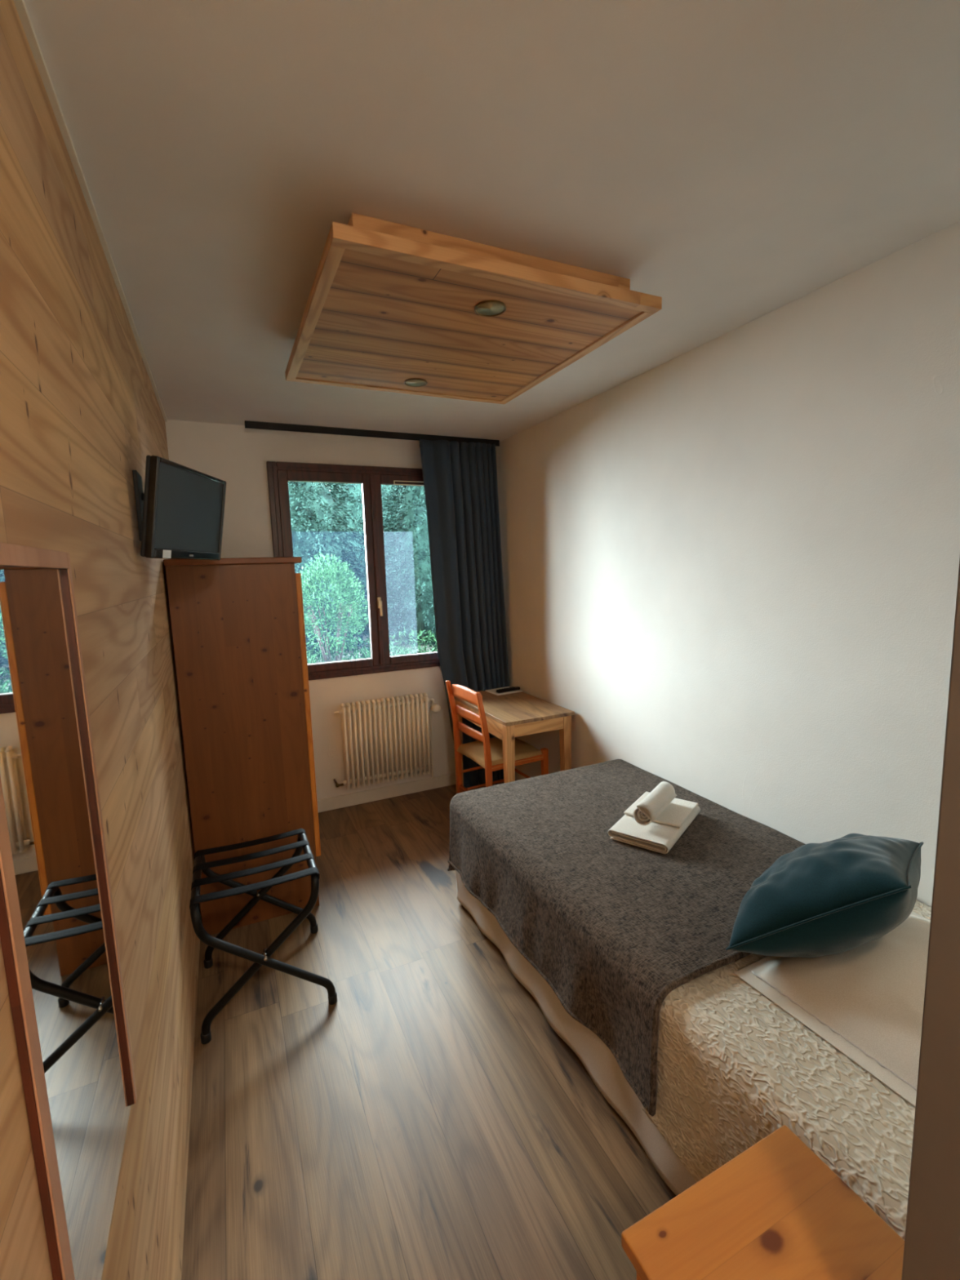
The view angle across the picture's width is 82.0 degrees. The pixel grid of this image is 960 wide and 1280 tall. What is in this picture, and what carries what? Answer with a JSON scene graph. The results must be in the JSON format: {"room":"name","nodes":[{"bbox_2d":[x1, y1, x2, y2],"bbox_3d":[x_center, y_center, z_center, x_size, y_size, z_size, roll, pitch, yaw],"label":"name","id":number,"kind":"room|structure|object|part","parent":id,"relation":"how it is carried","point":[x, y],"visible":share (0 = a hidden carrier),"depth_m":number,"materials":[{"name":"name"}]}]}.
{"room":"hotel room","nodes":[
{"label":"hotel room","id":0,"kind":"room"},
{"bbox_2d":[0,0,201,1279],"bbox_3d":[-0.697,0.259,0.932,0.100,2.500,5.214,-5,8,-25],"label":"wall","id":1,"kind":"structure","parent":0,"point":[80,411],"depth_m":1.06,"materials":[{"name":"brown wood"}]},
{"bbox_2d":[0,542,137,1279],"bbox_3d":[-0.526,0.350,0.711,0.010,0.929,0.404,-5,8,-25],"label":"wall mirror","id":2,"kind":"object","parent":1,"relation":"attached to","point":[59,938],"visible":1,"depth_m":0.67,"materials":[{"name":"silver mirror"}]},
{"bbox_3d":[-0.447,0.369,0.540,0.007,0.929,0.026,-5,8,-25],"label":"frame","id":3,"kind":"part","parent":2,"relation":"part of","materials":[{"name":"red wood"}]},
{"bbox_3d":[-0.543,-0.099,0.657,0.007,0.024,0.363,-5,8,-25],"label":"frame","id":4,"kind":"part","parent":2,"relation":"part of","materials":[{"name":"red wood"}]},
{"bbox_3d":[-0.610,0.330,0.885,0.007,0.929,0.015,-5,8,-25],"label":"frame","id":5,"kind":"part","parent":2,"relation":"part of","materials":[{"name":"red wood"}]},
{"bbox_2d":[13,0,167,422],"bbox_3d":[-0.685,-0.978,0.795,0.012,0.012,5.214,-5,8,-25],"label":"trim","id":6,"kind":"structure","parent":1,"relation":"attached to","point":[20,6],"depth_m":1.16,"materials":[{"name":"white paint"}]},
{"bbox_2d":[132,455,226,560],"bbox_3d":[-0.997,-0.405,1.791,0.182,0.287,0.456,-2,7,-2],"label":"television","id":7,"kind":"object","parent":1,"relation":"attached to","point":[180,509],"visible":1,"depth_m":1.71,"materials":[{"name":"black plastic"}]},
{"bbox_3d":[-0.968,-0.410,1.791,0.030,0.286,0.456,7,7,-3],"label":"casing","id":8,"kind":"part","parent":7,"relation":"part of","materials":[{"name":"black plastic"}]},
{"bbox_2d":[164,419,497,799],"bbox_3d":[-0.806,-0.103,3.752,2.309,2.500,0.030,-5,8,-25],"label":"wall","id":9,"kind":"structure","parent":0,"point":[236,455],"depth_m":3.54,"materials":[{"name":"beige paint"}]},
{"bbox_2d":[266,461,439,679],"bbox_3d":[-0.700,-0.460,3.722,1.284,1.382,0.160,-5,8,-25],"label":"window","id":10,"kind":"structure","parent":9,"relation":"in","point":[371,478],"depth_m":3.66,"materials":[{"name":"brown wood"}]},
{"bbox_3d":[-0.970,-0.437,3.607,0.589,1.282,0.045,-5,8,-25],"label":"sash","id":11,"kind":"part","parent":10,"relation":"part of","materials":[{"name":"brown wood"}]},
{"bbox_3d":[-0.678,-0.252,3.717,0.023,0.075,0.012,-5,8,-25],"label":"handle","id":12,"kind":"part","parent":10,"relation":"part of","materials":[{"name":"gold metal"}]},
{"bbox_3d":[-0.666,-0.216,3.699,0.017,0.108,0.040,-5,8,-25],"label":"lever","id":13,"kind":"part","parent":10,"relation":"part of","materials":[{"name":"gold metal"}]},
{"bbox_3d":[-0.436,-0.485,3.852,0.589,1.282,0.045,-5,8,-25],"label":"sash","id":14,"kind":"part","parent":10,"relation":"part of","materials":[{"name":"brown wood"}]},
{"bbox_2d":[393,480,423,485],"bbox_3d":[-0.431,-1.066,3.756,0.320,0.028,0.010,-5,8,-25],"label":"vent grille","id":15,"kind":"object","parent":10,"relation":"attached to","point":[395,482],"depth_m":3.74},
{"bbox_2d":[317,773,456,812],"bbox_3d":[-0.513,1.072,4.001,1.564,0.088,0.014,-5,8,-25],"label":"baseboard","id":16,"kind":"structure","parent":9,"relation":"attached to","point":[395,790],"depth_m":3.92,"materials":[{"name":"white paint"}]},
{"bbox_2d":[333,692,440,789],"bbox_3d":[-0.638,0.721,3.808,0.739,0.672,0.182,-5,8,-25],"label":"radiator","id":17,"kind":"object","parent":9,"relation":"attached to","point":[402,728],"visible":1,"depth_m":3.76,"materials":[{"name":"beige metal"}]},
{"bbox_3d":[-0.316,0.474,3.874,0.060,0.060,0.080,-5,8,-25],"label":"thermostat knob","id":18,"kind":"part","parent":17,"relation":"part of","materials":[{"name":"white paint"}]},
{"bbox_2d":[181,782,675,1279],"bbox_3d":[0.317,1.451,1.613,2.309,0.100,5.334,-5,8,-25],"label":"floor","id":19,"kind":"structure","parent":0,"point":[430,1121],"depth_m":1.66,"materials":[{"name":"brown wood"}]},
{"bbox_2d":[163,556,320,934],"bbox_3d":[-1.218,0.428,2.931,0.577,1.682,1.022,-5,8,-25],"label":"wardrobe","id":20,"kind":"object","parent":19,"relation":"on","point":[238,631],"visible":0.98,"depth_m":2.46,"materials":[{"name":"brown wood"}]},
{"bbox_3d":[-0.903,0.346,2.798,0.024,1.360,0.486,-5,8,-25],"label":"door","id":21,"kind":"part","parent":20,"relation":"part of","materials":[{"name":"brown wood"}]},
{"bbox_2d":[189,828,337,1044],"bbox_3d":[-0.855,1.106,2.166,0.463,0.512,0.490,-5,8,-25],"label":"luggage rack","id":22,"kind":"object","parent":19,"relation":"on","point":[200,865],"visible":1,"depth_m":2.03,"materials":[{"name":"black metal"}]},
{"bbox_3d":[-0.852,1.102,2.167,0.452,0.501,0.485,-5,8,-25],"label":"rack frame","id":23,"kind":"part","parent":22,"relation":"part of","materials":[{"name":"black metal"}]},
{"bbox_2d":[445,680,548,793],"bbox_3d":[0.108,0.706,3.539,0.492,0.895,0.448,-6,8,-28],"label":"chair","id":24,"kind":"object","parent":19,"relation":"on","point":[486,752],"visible":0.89,"depth_m":3.44,"materials":[{"name":"orange wood"}]},
{"bbox_3d":[-0.165,0.703,3.624,0.092,0.895,0.031,-6,8,-28],"label":"post","id":25,"kind":"part","parent":24,"relation":"part of","materials":[{"name":"orange wood"}]},
{"bbox_3d":[0.031,0.744,3.266,0.092,0.895,0.031,-6,8,-28],"label":"post","id":26,"kind":"part","parent":24,"relation":"part of","materials":[{"name":"orange wood"}]},
{"bbox_3d":[0.123,0.714,3.548,0.424,0.070,0.434,-6,8,-28],"label":"seat","id":27,"kind":"part","parent":24,"relation":"part of","materials":[{"name":"brown wood"}]},
{"bbox_3d":[0.230,0.748,3.375,0.370,0.035,0.022,-6,8,-28],"label":"seat rail","id":28,"kind":"part","parent":24,"relation":"part of","materials":[{"name":"orange wood"}]},
{"bbox_3d":[0.412,0.916,3.493,0.038,0.472,0.038,-6,8,-28],"label":"leg","id":29,"kind":"part","parent":24,"relation":"part of","materials":[{"name":"orange wood"}]},
{"bbox_2d":[453,690,574,794],"bbox_3d":[0.196,0.771,3.658,0.470,0.730,0.830,-5,8,-25],"label":"desk","id":30,"kind":"object","parent":19,"relation":"on","point":[510,716],"visible":0.62,"depth_m":3.33,"materials":[{"name":"brown wood"}]},
{"bbox_3d":[-0.154,0.759,3.920,0.056,0.708,0.056,-5,8,-25],"label":"leg","id":31,"kind":"part","parent":30,"relation":"part of","materials":[{"name":"brown wood"}]},
{"bbox_2d":[484,686,523,695],"bbox_3d":[0.170,0.362,3.943,0.210,0.008,0.180,-6,8,-29],"label":"notepad","id":32,"kind":"object","parent":30,"relation":"on","point":[491,691],"visible":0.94,"depth_m":3.90,"materials":[{"name":"white paper"}]},
{"bbox_2d":[496,686,519,693],"bbox_3d":[0.200,0.351,3.900,0.190,0.024,0.038,-6,9,-31],"label":"remote control","id":33,"kind":"object","parent":32,"relation":"on","point":[513,688],"visible":1,"depth_m":3.88,"materials":[{"name":"black plastic"}]},
{"bbox_3d":[0.173,0.839,3.225,0.056,0.708,0.056,-5,8,-25],"label":"leg","id":34,"kind":"part","parent":30,"relation":"part of","materials":[{"name":"brown wood"}]},
{"bbox_3d":[0.526,0.807,3.388,0.056,0.708,0.056,-5,8,-25],"label":"leg","id":35,"kind":"part","parent":30,"relation":"part of","materials":[{"name":"brown wood"}]},
{"bbox_2d":[456,871,696,1195],"bbox_3d":[0.740,1.080,1.954,0.987,0.523,2.040,-5,8,-25],"label":"bed","id":36,"kind":"object","parent":19,"relation":"on","point":[602,1067],"visible":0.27,"depth_m":1.69,"materials":[{"name":"white fabric"}]},
{"bbox_2d":[447,759,804,1116],"bbox_3d":[0.577,0.953,2.232,1.028,0.419,1.437,-5,8,-25],"label":"blanket","id":37,"kind":"object","parent":36,"relation":"on","point":[613,927],"visible":0.82,"depth_m":1.89,"materials":[{"name":"grey fabric"}]},
{"bbox_2d":[607,791,700,853],"bbox_3d":[0.707,0.723,2.219,0.235,0.049,0.405,4,9,37],"label":"folded towel","id":38,"kind":"object","parent":37,"relation":"on","point":[661,834],"visible":0.84,"depth_m":2.13,"materials":[{"name":"white fabric"}]},
{"bbox_2d":[633,781,676,825],"bbox_3d":[0.703,0.652,2.206,0.082,0.079,0.285,4,9,37],"label":"rolled towel","id":39,"kind":"object","parent":38,"relation":"on","point":[650,807],"visible":1,"depth_m":2.15,"materials":[{"name":"white fabric"}]},
{"bbox_2d":[641,900,931,1239],"bbox_3d":[1.019,1.068,1.345,0.987,0.384,0.703,-5,8,-25],"label":"coverlet","id":40,"kind":"object","parent":36,"relation":"on","point":[735,1068],"visible":0.43,"depth_m":1.20,"materials":[{"name":"fabric"}]},
{"bbox_2d":[733,911,930,1106],"bbox_3d":[1.099,0.823,1.314,0.681,0.111,0.612,-5,8,-26],"label":"sheet","id":41,"kind":"object","parent":40,"relation":"on","point":[866,1001],"visible":0.53,"depth_m":1.28,"materials":[{"name":"white fabric"}]},
{"bbox_2d":[725,833,924,958],"bbox_3d":[0.943,0.689,1.495,0.375,0.378,0.507,5,10,40],"label":"cushion","id":42,"kind":"object","parent":41,"relation":"on","point":[847,892],"visible":1,"depth_m":1.36,"materials":[{"name":"teal fabric"}]},
{"bbox_2d":[621,1124,904,1279],"bbox_3d":[0.464,1.214,0.878,0.388,0.550,0.300,-5,8,-25],"label":"nightstand","id":43,"kind":"object","parent":19,"relation":"on","point":[775,1210],"visible":1,"depth_m":0.88,"materials":[{"name":"brown wood"}]},
{"bbox_3d":[0.319,1.243,0.802,0.018,0.522,0.255,-5,8,-25],"label":"panel","id":44,"kind":"part","parent":43,"relation":"part of","materials":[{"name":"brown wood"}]},
{"bbox_2d":[24,0,959,442],"bbox_3d":[0.238,-1.126,1.278,2.309,0.100,5.334,-5,8,-25],"label":"ceiling","id":45,"kind":"structure","parent":0,"point":[733,162],"depth_m":1.20,"materials":[{"name":"paint"}]},
{"bbox_2d":[244,420,499,446],"bbox_3d":[-0.623,-1.325,3.574,1.662,0.042,0.040,-5,8,-25],"label":"rail","id":46,"kind":"object","parent":45,"relation":"attached to","point":[248,424],"visible":1,"depth_m":3.48,"materials":[{"name":"black metal"}]},
{"bbox_2d":[419,439,509,787],"bbox_3d":[-0.080,-0.133,3.910,0.610,2.450,0.111,-5,8,-25],"label":"curtain","id":47,"kind":"object","parent":46,"relation":"hanging from","point":[460,486],"visible":0.78,"depth_m":3.85,"materials":[{"name":"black fabric"}]},
{"bbox_2d":[284,213,662,404],"bbox_3d":[-0.113,-1.088,1.943,0.990,0.124,1.040,-5,8,-25],"label":"ceiling lamp","id":48,"kind":"object","parent":45,"relation":"attached to","point":[392,307],"visible":1,"depth_m":1.71,"materials":[{"name":"brown wood"}]},
{"bbox_2d":[496,221,959,906],"bbox_3d":[0.922,-0.015,2.662,0.100,2.500,3.414,-5,8,-25],"label":"wall","id":49,"kind":"structure","parent":0,"point":[734,562],"depth_m":2.09,"materials":[{"name":"beige paint"}]},
{"bbox_3d":[1.485,0.305,0.066,1.294,2.500,1.800,-5,8,-25],"label":"wall","id":50,"kind":"structure","parent":0,"visible":0},
{"bbox_2d":[901,559,959,1279],"bbox_3d":[0.569,0.428,0.500,0.024,2.200,0.290,-5,8,-25],"label":"trim","id":51,"kind":"structure","parent":50,"relation":"attached to","point":[931,1250],"depth_m":0.62,"materials":[{"name":"dark brown wood"}]},
{"label":"outside","id":52,"kind":"structure","parent":0,"visible":0},
{"bbox_2d":[307,634,437,663],"bbox_3d":[-3.598,0.584,7.946,18.000,0.788,9.000,-5,8,-25],"label":"ground","id":53,"kind":"structure","parent":52,"point":[367,636],"depth_m":8.14,"materials":[{"name":"soil"}]},
{"bbox_2d":[288,481,369,657],"bbox_3d":[-2.643,-1.282,8.044,2.418,4.043,2.418,-7,9,-34],"label":"trees","id":54,"kind":"object","parent":53,"relation":"on","point":[316,526],"visible":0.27,"depth_m":7.57,"materials":[{"name":"green plant"}]},
{"bbox_2d":[299,551,368,662],"bbox_3d":[-1.843,-0.256,6.760,0.959,1.634,0.903,-5,8,-25],"label":"leafy bush","id":55,"kind":"object","parent":53,"relation":"on","point":[351,591],"visible":0.92,"depth_m":6.62,"materials":[{"name":"green plant"}]},
{"bbox_2d":[329,483,402,635],"bbox_3d":[-2.170,-2.023,10.701,2.708,4.933,2.709,2,8,24],"label":"conifer","id":56,"kind":"object","parent":53,"relation":"on","point":[356,489],"visible":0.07,"depth_m":9.93,"materials":[{"name":"green plant"}]},
{"bbox_2d":[306,626,437,663],"bbox_3d":[-0.338,0.264,7.136,4.496,0.780,1.865,-5,8,-25],"label":"ground cover","id":57,"kind":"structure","parent":53,"relation":"on","point":[396,648],"depth_m":7.26,"materials":[{"name":"green plant"}]},
{"bbox_2d":[362,484,436,646],"bbox_3d":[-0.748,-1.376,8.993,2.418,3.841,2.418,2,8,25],"label":"window pane","id":58,"kind":"object","parent":53,"relation":"on","point":[413,606],"visible":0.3,"depth_m":8.39,"materials":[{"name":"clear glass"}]}
]}

